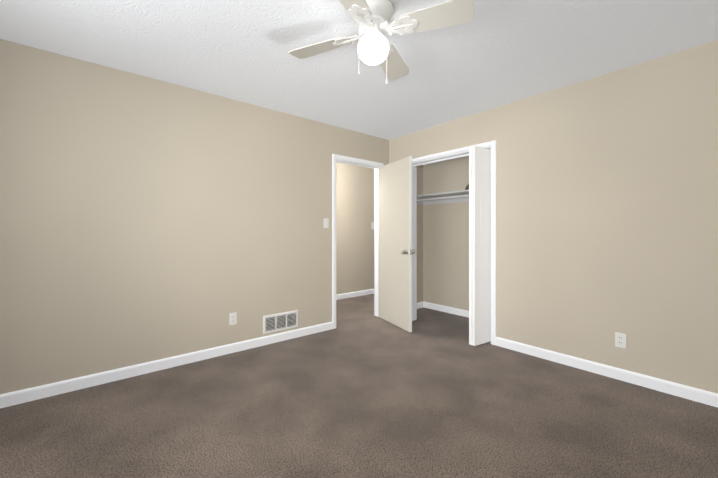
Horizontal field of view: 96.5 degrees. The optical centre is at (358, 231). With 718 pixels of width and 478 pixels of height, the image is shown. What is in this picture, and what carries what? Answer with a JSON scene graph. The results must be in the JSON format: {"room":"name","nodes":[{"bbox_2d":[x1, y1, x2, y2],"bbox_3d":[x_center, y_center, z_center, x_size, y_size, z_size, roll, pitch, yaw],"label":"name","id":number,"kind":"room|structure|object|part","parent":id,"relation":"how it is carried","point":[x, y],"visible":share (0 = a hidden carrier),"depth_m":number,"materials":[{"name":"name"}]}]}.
{"room":"empty bedroom","nodes":[
{"label":"empty bedroom","id":0,"kind":"room"},
{"bbox_2d":[0,39,422,393],"bbox_3d":[-0.862,-0.057,3.463,4.980,2.440,0.115,0,0,-40],"label":"wall","id":1,"kind":"structure","parent":0,"point":[143,219],"depth_m":2.64,"materials":[{"name":"beige paint"}]},
{"bbox_2d":[0,322,332,407],"bbox_3d":[-1.466,1.119,2.873,3.003,0.088,0.013,0,0,-40],"label":"baseboard","id":2,"kind":"structure","parent":1,"relation":"attached to","point":[100,378],"depth_m":2.61,"materials":[{"name":"white wood"}]},
{"bbox_2d":[229,312,236,324],"bbox_3d":[-1.213,0.838,3.089,0.070,0.115,0.007,0,0,-40],"label":"outlet","id":3,"kind":"object","parent":1,"relation":"attached to","point":[231,318],"visible":1,"depth_m":3.08,"materials":[{"name":"white plastic"}]},
{"bbox_2d":[263,310,297,333],"bbox_3d":[-0.828,0.958,3.412,0.405,0.190,0.008,0,0,-40],"label":"air vent","id":4,"kind":"object","parent":1,"relation":"in","point":[279,321],"visible":1,"depth_m":3.40,"materials":[{"name":"white plastic"}]},
{"bbox_2d":[324,218,328,227],"bbox_3d":[-0.381,-0.102,3.778,0.070,0.115,0.022,0,0,-40],"label":"light switch","id":5,"kind":"object","parent":1,"relation":"attached to","point":[326,222],"visible":1,"depth_m":3.78,"materials":[{"name":"white plastic"}]},
{"bbox_2d":[332,154,383,328],"bbox_3d":[-0.031,0.114,4.162,0.854,2.097,0.147,0,0,-40],"label":"door frame","id":6,"kind":"structure","parent":1,"relation":"attached to","point":[351,159],"depth_m":4.03,"materials":[{"name":"white wood"}]},
{"bbox_3d":[-0.073,0.114,4.212,0.854,2.097,0.016,0,0,-40],"label":"hall door casing trim","id":7,"kind":"part","parent":6,"relation":"part of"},
{"bbox_2d":[378,156,411,331],"bbox_3d":[0.436,0.142,4.008,0.035,2.018,0.745,0,0,-25],"label":"door","id":8,"kind":"structure","parent":1,"relation":"in","point":[394,240],"depth_m":3.94,"materials":[{"name":"beige paint"}]},
{"bbox_2d":[401,249,414,254],"bbox_3d":[0.577,0.233,3.708,0.172,0.064,0.101,0,0,-25],"label":"door knob","id":9,"kind":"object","parent":8,"relation":"attached to","point":[405,251],"depth_m":3.69,"materials":[{"name":"grey metal"}]},
{"bbox_2d":[336,162,373,294],"bbox_3d":[-1.034,-0.058,5.017,6.715,2.440,0.115,0,0,-40],"label":"wall","id":10,"kind":"structure","parent":0,"point":[354,230],"depth_m":5.74,"materials":[{"name":"beige paint"}]},
{"bbox_2d":[336,289,373,299],"bbox_3d":[-0.993,1.118,4.968,6.485,0.088,0.013,0,0,-40],"label":"baseboard","id":11,"kind":"structure","parent":10,"relation":"attached to","point":[353,294],"depth_m":5.71,"materials":[{"name":"white wood"}]},
{"bbox_2d":[0,294,717,477],"bbox_3d":[0.628,1.193,3.041,6.715,0.060,5.280,0,0,-40],"label":"floor","id":12,"kind":"structure","parent":0,"point":[361,390],"depth_m":2.00,"materials":[{"name":"carpet"}]},
{"bbox_2d":[0,0,717,139],"bbox_3d":[0.628,-1.317,3.040,6.715,0.080,5.280,0,0,-40],"label":"ceiling","id":13,"kind":"structure","parent":0,"point":[492,54],"depth_m":2.21,"materials":[{"name":"white paint"}]},
{"bbox_2d":[289,0,474,83],"bbox_3d":[0.080,-1.069,1.816,0.840,0.415,0.840,0,0,-21],"label":"ceiling fan","id":14,"kind":"object","parent":13,"relation":"hanging from","point":[372,18],"visible":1,"depth_m":1.74,"materials":[{"name":"white metal"}]},
{"bbox_3d":[0.080,-1.038,1.816,0.178,0.163,0.178,0,0,-40],"label":"globe","id":15,"kind":"part","parent":14,"relation":"part of"},
{"bbox_2d":[423,156,468,310],"bbox_3d":[1.637,-0.057,4.271,0.115,2.440,1.865,0,0,-40],"label":"wall","id":16,"kind":"structure","parent":0,"point":[445,254],"depth_m":4.63,"materials":[{"name":"beige paint"}]},
{"bbox_2d":[417,301,468,317],"bbox_3d":[1.313,1.119,4.074,0.635,0.088,1.750,0,0,-40],"label":"baseboard","id":17,"kind":"structure","parent":16,"relation":"attached to","point":[452,310],"depth_m":4.65,"materials":[{"name":"white wood"}]},
{"bbox_2d":[417,190,468,204],"bbox_3d":[1.407,-0.465,4.152,0.389,0.104,1.748,0,0,-40],"label":"closet shelf","id":18,"kind":"object","parent":16,"relation":"attached to","point":[447,197],"visible":0.27,"depth_m":4.43,"materials":[{"name":"white"}]},
{"bbox_3d":[1.342,-0.455,4.098,0.032,0.032,1.712,0,0,-40],"label":"rod","id":19,"kind":"part","parent":18,"relation":"part of","materials":[{"name":"white metal"}]},
{"bbox_2d":[389,40,717,393],"bbox_3d":[1.707,-0.057,3.023,0.115,2.440,3.865,0,0,-40],"label":"wall","id":20,"kind":"structure","parent":0,"point":[606,206],"depth_m":2.55,"materials":[{"name":"beige paint"}]},
{"bbox_2d":[412,147,490,320],"bbox_3d":[1.068,0.135,3.783,0.119,2.055,1.120,0,0,-40],"label":"door frame","id":21,"kind":"structure","parent":20,"relation":"in","point":[414,240],"depth_m":4.20,"materials":[{"name":"white wood"}]},
{"bbox_2d":[412,140,495,344],"bbox_3d":[1.018,0.112,3.741,0.016,2.102,1.194,0,0,-40],"label":"trim","id":22,"kind":"structure","parent":20,"relation":"attached to","point":[492,144],"depth_m":3.30,"materials":[{"name":"white wood"}]},
{"bbox_2d":[469,147,471,344],"bbox_3d":[1.237,0.142,3.348,0.292,2.005,0.034,0,0,-43],"label":"door leaf","id":23,"kind":"structure","parent":20,"relation":"in","point":[470,244],"depth_m":3.25,"materials":[{"name":"white paint"}]},
{"bbox_2d":[472,146,490,345],"bbox_3d":[1.275,0.143,3.300,0.292,2.005,0.034,0,0,-32],"label":"door leaf","id":24,"kind":"structure","parent":20,"relation":"in","point":[481,245],"depth_m":3.26,"materials":[{"name":"white paint"}]},
{"bbox_2d":[496,337,717,407],"bbox_3d":[2.106,1.119,2.449,0.013,0.088,2.183,0,0,-40],"label":"baseboard","id":25,"kind":"structure","parent":20,"relation":"attached to","point":[687,392],"depth_m":2.52,"materials":[{"name":"white wood"}]},
{"bbox_2d":[615,332,625,348],"bbox_3d":[2.054,0.853,2.515,0.007,0.115,0.070,0,0,-40],"label":"outlet","id":26,"kind":"object","parent":20,"relation":"attached to","point":[620,340],"visible":1,"depth_m":2.51,"materials":[{"name":"white plastic"}]}
]}

